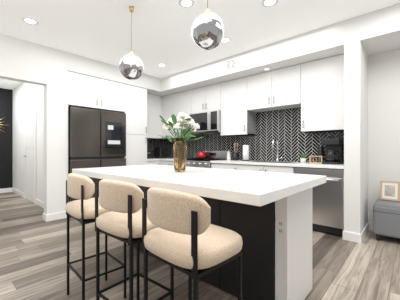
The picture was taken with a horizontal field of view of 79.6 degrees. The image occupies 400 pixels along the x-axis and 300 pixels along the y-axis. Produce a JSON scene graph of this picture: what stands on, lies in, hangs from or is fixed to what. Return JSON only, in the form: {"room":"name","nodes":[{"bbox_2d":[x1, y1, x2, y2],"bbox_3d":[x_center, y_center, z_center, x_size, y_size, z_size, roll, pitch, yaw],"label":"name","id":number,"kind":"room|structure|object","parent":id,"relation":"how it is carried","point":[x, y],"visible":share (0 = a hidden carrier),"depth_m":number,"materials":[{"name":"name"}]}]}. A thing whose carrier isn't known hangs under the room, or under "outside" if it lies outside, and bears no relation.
{"room":"kitchen","nodes":[
{"label":"kitchen","id":0,"kind":"room"},
{"bbox_2d":[0,88,12,188],"bbox_3d":[-5.568,-0.250,5.966,0.120,2.740,1.546,0,0,42],"label":"wall","id":1,"kind":"structure","parent":0,"point":[6,142],"depth_m":6.36,"materials":[{"name":"black"}]},
{"bbox_2d":[0,188,10,192],"bbox_3d":[-5.494,1.065,5.949,0.014,0.110,1.360,0,0,42],"label":"baseboard","id":2,"kind":"structure","parent":1,"relation":"attached to","point":[3,190],"depth_m":6.34,"materials":[{"name":"white"}]},
{"bbox_2d":[13,82,43,201],"bbox_3d":[-3.676,-0.250,5.265,3.630,2.740,0.056,0,0,42],"label":"wall","id":3,"kind":"structure","parent":0,"point":[18,137],"depth_m":5.68,"materials":[{"name":"white paint"}]},
{"bbox_2d":[11,188,23,197],"bbox_3d":[-4.548,1.065,6.000,1.290,0.110,0.017,0,0,42],"label":"baseboard","id":4,"kind":"structure","parent":3,"relation":"attached to","point":[14,190],"depth_m":6.02,"materials":[{"name":"white"}]},
{"bbox_2d":[23,84,35,203],"bbox_3d":[-3.741,-0.128,5.239,0.920,2.495,0.066,0,0,42],"label":"hall door","id":5,"kind":"structure","parent":3,"relation":"in","point":[29,156],"depth_m":5.18,"materials":[{"name":"white wood"}]},
{"bbox_2d":[36,199,43,207],"bbox_3d":[-2.865,1.065,4.485,1.380,0.110,0.017,0,0,42],"label":"baseboard","id":6,"kind":"structure","parent":3,"relation":"attached to","point":[38,202],"depth_m":4.75,"materials":[{"name":"white"}]},
{"bbox_2d":[0,33,66,214],"bbox_3d":[-2.737,-0.250,3.484,0.150,2.740,1.446,0,0,42],"label":"wall","id":7,"kind":"structure","parent":0,"point":[55,132],"depth_m":3.79,"materials":[{"name":"white paint"}]},
{"bbox_2d":[45,211,66,221],"bbox_3d":[-2.296,1.065,3.851,0.014,0.110,0.310,0,0,42],"label":"baseboard","id":8,"kind":"structure","parent":7,"relation":"attached to","point":[61,215],"depth_m":3.83,"materials":[{"name":"white"}]},
{"bbox_2d":[67,71,126,111],"bbox_3d":[-2.090,-1.036,4.608,0.658,0.561,1.044,0,0,42],"label":"upper cabinet","id":9,"kind":"object","parent":7,"relation":"attached to","point":[83,91],"depth_m":4.34,"materials":[{"name":"white wood"}]},
{"bbox_2d":[147,93,162,138],"bbox_3d":[-1.278,-0.798,5.750,0.317,1.036,0.662,0,0,42],"label":"upper cabinet","id":10,"kind":"object","parent":0,"relation":"attached to","point":[154,102],"depth_m":5.73,"materials":[{"name":"white wood"}]},
{"bbox_2d":[0,192,399,299],"bbox_3d":[-1.845,1.160,2.987,11.600,0.080,7.000,0,0,42],"label":"floor","id":11,"kind":"structure","parent":0,"point":[33,254],"depth_m":2.31,"materials":[{"name":"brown wood"}]},
{"bbox_2d":[65,173,125,299],"bbox_3d":[-0.794,0.644,1.838,0.381,0.951,0.430,0,0,-44],"label":"stool","id":12,"kind":"object","parent":11,"relation":"on","point":[82,209],"visible":0.71,"depth_m":1.66,"materials":[{"name":"fabric"}]},
{"bbox_2d":[68,105,125,201],"bbox_3d":[-2.052,0.189,4.574,0.708,1.862,1.016,0,0,42],"label":"fridge","id":13,"kind":"object","parent":11,"relation":"on","point":[96,138],"visible":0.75,"depth_m":4.27,"materials":[{"name":"grey metal"}]},
{"bbox_2d":[95,179,173,299],"bbox_3d":[-0.400,0.644,1.483,0.430,0.951,0.381,0,0,39],"label":"stool","id":14,"kind":"object","parent":11,"relation":"on","point":[121,201],"visible":0.81,"depth_m":1.32,"materials":[{"name":"fabric"}]},
{"bbox_2d":[123,85,146,165],"bbox_3d":[-1.561,-0.099,5.196,0.658,2.436,0.537,0,0,42],"label":"tall cabinet","id":15,"kind":"object","parent":11,"relation":"on","point":[141,108],"depth_m":4.98,"materials":[{"name":"white wood"}]},
{"bbox_2d":[147,159,159,164],"bbox_3d":[-1.264,0.680,5.558,0.616,0.878,0.396,0,0,42],"label":"base cabinet","id":16,"kind":"object","parent":11,"relation":"on","point":[153,161],"depth_m":5.37,"materials":[{"name":"white wood"}]},
{"bbox_2d":[160,162,173,165],"bbox_3d":[-0.442,0.680,5.475,0.711,0.878,0.616,0,0,42],"label":"base cabinet","id":17,"kind":"object","parent":11,"relation":"on","point":[161,163],"depth_m":5.31,"materials":[{"name":"grey wood"}]},
{"bbox_2d":[152,158,173,161],"bbox_3d":[-0.679,0.220,5.674,1.329,0.040,0.638,0,0,42],"label":"countertop","id":18,"kind":"structure","parent":17,"relation":"on","point":[161,159],"depth_m":5.39,"materials":[{"name":"white stone"}]},
{"bbox_2d":[147,150,153,157],"bbox_3d":[-1.246,0.098,5.610,0.200,0.202,0.300,0,0,42],"label":"toaster","id":19,"kind":"object","parent":18,"relation":"on","point":[150,153],"visible":0.35,"depth_m":5.59,"materials":[{"name":"black plastic"}]},
{"bbox_2d":[154,147,167,157],"bbox_3d":[-0.943,0.059,5.902,0.300,0.280,0.260,0,0,42],"label":"air fryer","id":20,"kind":"object","parent":18,"relation":"on","point":[160,152],"visible":1,"depth_m":5.81,"materials":[{"name":"black plastic"}]},
{"bbox_2d":[142,187,242,299],"bbox_3d":[-0.036,0.644,1.155,0.430,0.951,0.381,0,0,44],"label":"stool","id":21,"kind":"object","parent":11,"relation":"on","point":[188,238],"visible":1,"depth_m":1.00,"materials":[{"name":"fabric"}]},
{"bbox_2d":[186,151,227,167],"bbox_3d":[0.087,0.570,4.939,0.786,1.100,0.678,0,0,42],"label":"range","id":22,"kind":"object","parent":11,"relation":"on","point":[205,162],"visible":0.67,"depth_m":4.86,"materials":[{"name":"silver metal"}]},
{"bbox_2d":[197,148,206,157],"bbox_3d":[0.056,0.061,5.164,0.253,0.226,0.200,0,0,42],"label":"kettle","id":23,"kind":"object","parent":22,"relation":"on","point":[201,154],"visible":1,"depth_m":5.11,"materials":[{"name":"red metal"}]},
{"bbox_2d":[126,184,311,299],"bbox_3d":[-0.117,0.688,2.291,2.000,0.864,0.839,0,0,42],"label":"kitchen island","id":24,"kind":"object","parent":11,"relation":"on","point":[267,216],"depth_m":1.71,"materials":[{"name":"white"}]},
{"bbox_2d":[72,164,325,207],"bbox_3d":[-0.187,0.228,2.214,2.200,0.056,1.070,0,0,42],"label":"island countertop","id":25,"kind":"structure","parent":24,"relation":"on","point":[257,189],"depth_m":1.63,"materials":[{"name":"white stone"}]},
{"bbox_2d":[159,112,203,171],"bbox_3d":[-0.160,-0.074,2.197,0.424,0.547,0.457,0,0,42],"label":"vase","id":26,"kind":"object","parent":25,"relation":"on","point":[191,126],"visible":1,"depth_m":2.15,"materials":[{"name":"gold glass"}]},
{"bbox_2d":[210,162,239,169],"bbox_3d":[0.632,0.680,4.508,0.593,0.878,0.616,0,0,42],"label":"base cabinet","id":27,"kind":"object","parent":11,"relation":"on","point":[219,165],"depth_m":4.27,"materials":[{"name":"grey wood"}]},
{"bbox_2d":[240,166,307,172],"bbox_3d":[1.202,0.680,3.995,0.940,0.878,0.616,0,0,42],"label":"base cabinet","id":28,"kind":"object","parent":11,"relation":"on","point":[280,169],"depth_m":3.67,"materials":[{"name":"grey wood"}]},
{"bbox_2d":[220,158,343,169],"bbox_3d":[1.210,0.220,3.972,2.169,0.040,0.638,0,0,42],"label":"countertop","id":29,"kind":"structure","parent":28,"relation":"on","point":[239,162],"depth_m":3.62,"materials":[{"name":"white stone"}]},
{"bbox_2d":[227,150,230,159],"bbox_3d":[0.569,0.099,4.742,0.080,0.200,0.080,0,0,42],"label":"soap bottle","id":30,"kind":"object","parent":29,"relation":"on","point":[228,155],"visible":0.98,"depth_m":4.71,"materials":[{"name":"white plastic"}]},
{"bbox_2d":[232,143,238,159],"bbox_3d":[0.690,0.029,4.660,0.138,0.341,0.118,0,0,42],"label":"utensil crock","id":31,"kind":"object","parent":29,"relation":"on","point":[234,155],"visible":1,"depth_m":4.62,"materials":[{"name":"black ceramic"}]},
{"bbox_2d":[242,145,249,160],"bbox_3d":[0.853,0.034,4.460,0.150,0.330,0.150,0,0,42],"label":"paper towel","id":32,"kind":"object","parent":29,"relation":"on","point":[245,152],"visible":0.98,"depth_m":4.41,"materials":[{"name":"white paper"}]},
{"bbox_2d":[300,153,306,162],"bbox_3d":[1.614,0.126,3.748,0.118,0.147,0.120,0,0,42],"label":"plant","id":33,"kind":"object","parent":29,"relation":"on","point":[303,159],"visible":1,"depth_m":3.72,"materials":[{"name":"green plant"}]},
{"bbox_2d":[309,156,322,163],"bbox_3d":[1.741,0.143,3.593,0.180,0.112,0.080,0,0,42],"label":"rack","id":34,"kind":"object","parent":29,"relation":"on","point":[310,159],"visible":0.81,"depth_m":3.58,"materials":[{"name":"beige wood"}]},
{"bbox_2d":[318,147,323,161],"bbox_3d":[1.844,0.074,3.662,0.084,0.250,0.084,0,0,42],"label":"grinder","id":35,"kind":"object","parent":29,"relation":"on","point":[320,151],"visible":0.67,"depth_m":3.63,"materials":[{"name":"black plastic"}]},
{"bbox_2d":[321,138,343,163],"bbox_3d":[1.920,0.019,3.478,0.230,0.360,0.301,0,0,42],"label":"coffee maker","id":36,"kind":"object","parent":29,"relation":"on","point":[333,150],"visible":1,"depth_m":3.41,"materials":[{"name":"black plastic"}]},
{"bbox_2d":[294,167,342,235],"bbox_3d":[1.756,0.684,3.441,0.612,0.872,0.646,0,0,42],"label":"dishwasher","id":37,"kind":"object","parent":11,"relation":"on","point":[327,207],"visible":0.54,"depth_m":3.16,"materials":[{"name":"silver metal"}]},
{"bbox_2d":[373,199,399,240],"bbox_3d":[2.485,0.885,2.939,0.564,0.470,0.409,0,0,42],"label":"ottoman","id":38,"kind":"object","parent":11,"relation":"on","point":[386,217],"visible":1,"depth_m":2.89,"materials":[{"name":"fabric"}]},
{"bbox_2d":[380,181,399,201],"bbox_3d":[2.434,0.523,3.077,0.200,0.244,0.068,0,0,42],"label":"picture frame","id":39,"kind":"object","parent":38,"relation":"on","point":[390,190],"visible":1,"depth_m":3.07,"materials":[{"name":"beige wood"}]},
{"bbox_2d":[0,0,399,89],"bbox_3d":[-1.856,-1.670,3.872,10.400,0.100,5.700,0,0,42],"label":"ceiling","id":40,"kind":"structure","parent":0,"point":[98,30],"depth_m":3.10,"materials":[{"name":"white paint"}]},
{"bbox_2d":[22,17,38,24],"bbox_3d":[-2.130,-1.617,3.014,0.176,0.004,0.176,0,0,42],"label":"recessed light","id":41,"kind":"object","parent":40,"relation":"in","point":[30,20],"visible":1,"depth_m":3.02,"materials":[{"name":"white"}]},
{"bbox_2d":[119,6,143,79],"bbox_3d":[-0.776,-1.209,2.722,0.268,0.820,0.268,0,0,42],"label":"pendant light","id":42,"kind":"object","parent":40,"relation":"hanging from","point":[131,67],"visible":1,"depth_m":2.64,"materials":[{"name":"silver metal"}]},
{"bbox_2d":[178,0,193,7],"bbox_3d":[-0.149,-1.617,2.644,0.176,0.004,0.176,0,0,42],"label":"recessed light","id":43,"kind":"object","parent":40,"relation":"in","point":[187,3],"visible":1,"depth_m":2.65,"materials":[{"name":"white"}]},
{"bbox_2d":[192,0,223,49],"bbox_3d":[0.061,-1.225,1.972,0.269,0.787,0.269,0,0,42],"label":"pendant light","id":44,"kind":"object","parent":40,"relation":"hanging from","point":[207,30],"visible":1,"depth_m":1.88,"materials":[{"name":"silver metal"}]},
{"bbox_2d":[222,37,230,42],"bbox_3d":[0.371,-1.617,3.535,0.176,0.004,0.176,0,0,42],"label":"recessed light","id":45,"kind":"object","parent":40,"relation":"in","point":[225,39],"visible":0.73,"depth_m":3.54,"materials":[{"name":"white"}]},
{"bbox_2d":[262,0,277,6],"bbox_3d":[0.765,-1.617,2.628,0.176,0.004,0.176,0,0,42],"label":"recessed light","id":46,"kind":"object","parent":40,"relation":"in","point":[265,3],"visible":1,"depth_m":2.64,"materials":[{"name":"white"}]},
{"bbox_2d":[67,3,399,95],"bbox_3d":[0.918,-1.470,2.918,7.400,0.300,2.604,0,0,42],"label":"soffit","id":47,"kind":"structure","parent":0,"point":[376,32],"depth_m":3.60,"materials":[{"name":"white paint"}]},
{"bbox_2d":[226,58,236,70],"bbox_3d":[0.535,-1.470,4.136,0.230,0.180,0.006,0,0,42],"label":"ceiling vent","id":48,"kind":"object","parent":47,"relation":"in","point":[231,64],"visible":1,"depth_m":4.13,"materials":[{"name":"white metal"}]},
{"bbox_2d":[248,64,299,113],"bbox_3d":[1.295,-1.014,4.099,0.940,0.606,0.317,0,0,42],"label":"upper cabinet","id":49,"kind":"object","parent":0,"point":[279,89],"depth_m":3.96,"materials":[{"name":"white wood"}]},
{"bbox_2d":[300,54,343,133],"bbox_3d":[1.881,-0.798,3.571,0.636,1.036,0.317,0,0,42],"label":"upper cabinet","id":50,"kind":"object","parent":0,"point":[322,80],"depth_m":3.47,"materials":[{"name":"white wood"}]},
{"bbox_2d":[344,40,367,233],"bbox_3d":[2.081,-0.100,3.186,0.170,2.440,0.650,0,0,42],"label":"wall","id":51,"kind":"structure","parent":0,"point":[355,137],"depth_m":2.96,"materials":[{"name":"white paint"}]},
{"bbox_2d":[359,222,369,242],"bbox_3d":[2.136,1.065,3.106,0.017,0.110,0.634,0,0,42],"label":"baseboard","id":52,"kind":"structure","parent":51,"relation":"attached to","point":[361,236],"depth_m":3.04,"materials":[{"name":"white wood"}]},
{"bbox_2d":[368,49,399,222],"bbox_3d":[1.784,-0.250,3.991,7.550,2.740,0.150,0,0,42],"label":"wall","id":53,"kind":"structure","parent":0,"point":[384,116],"depth_m":3.26,"materials":[{"name":"white paint"}]},
{"bbox_2d":[162,94,175,137],"bbox_3d":[-0.642,-0.798,5.843,0.502,1.036,0.317,0,0,42],"label":"upper cabinet","id":54,"kind":"object","parent":53,"relation":"attached to","point":[168,101],"depth_m":5.73,"materials":[{"name":"white wood"}]},
{"bbox_2d":[176,90,199,137],"bbox_3d":[-0.270,-0.798,5.507,0.501,1.036,0.317,0,0,42],"label":"upper cabinet","id":55,"kind":"object","parent":53,"relation":"attached to","point":[183,99],"depth_m":5.37,"materials":[{"name":"white wood"}]},
{"bbox_2d":[192,83,219,112],"bbox_3d":[0.210,-1.051,5.076,0.790,0.531,0.317,0,0,42],"label":"upper cabinet","id":56,"kind":"object","parent":53,"relation":"attached to","point":[207,98],"depth_m":4.93,"materials":[{"name":"white wood"}]},
{"bbox_2d":[189,110,219,134],"bbox_3d":[0.173,-0.566,5.034,0.782,0.431,0.424,0,0,42],"label":"microwave","id":57,"kind":"object","parent":56,"relation":"attached to","point":[208,122],"visible":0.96,"depth_m":4.80,"materials":[{"name":"silver metal"}]},
{"bbox_2d":[220,76,255,137],"bbox_3d":[0.725,-0.798,4.612,0.595,1.036,0.317,0,0,42],"label":"upper cabinet","id":58,"kind":"object","parent":53,"relation":"attached to","point":[236,121],"depth_m":4.47,"materials":[{"name":"white wood"}]}
]}

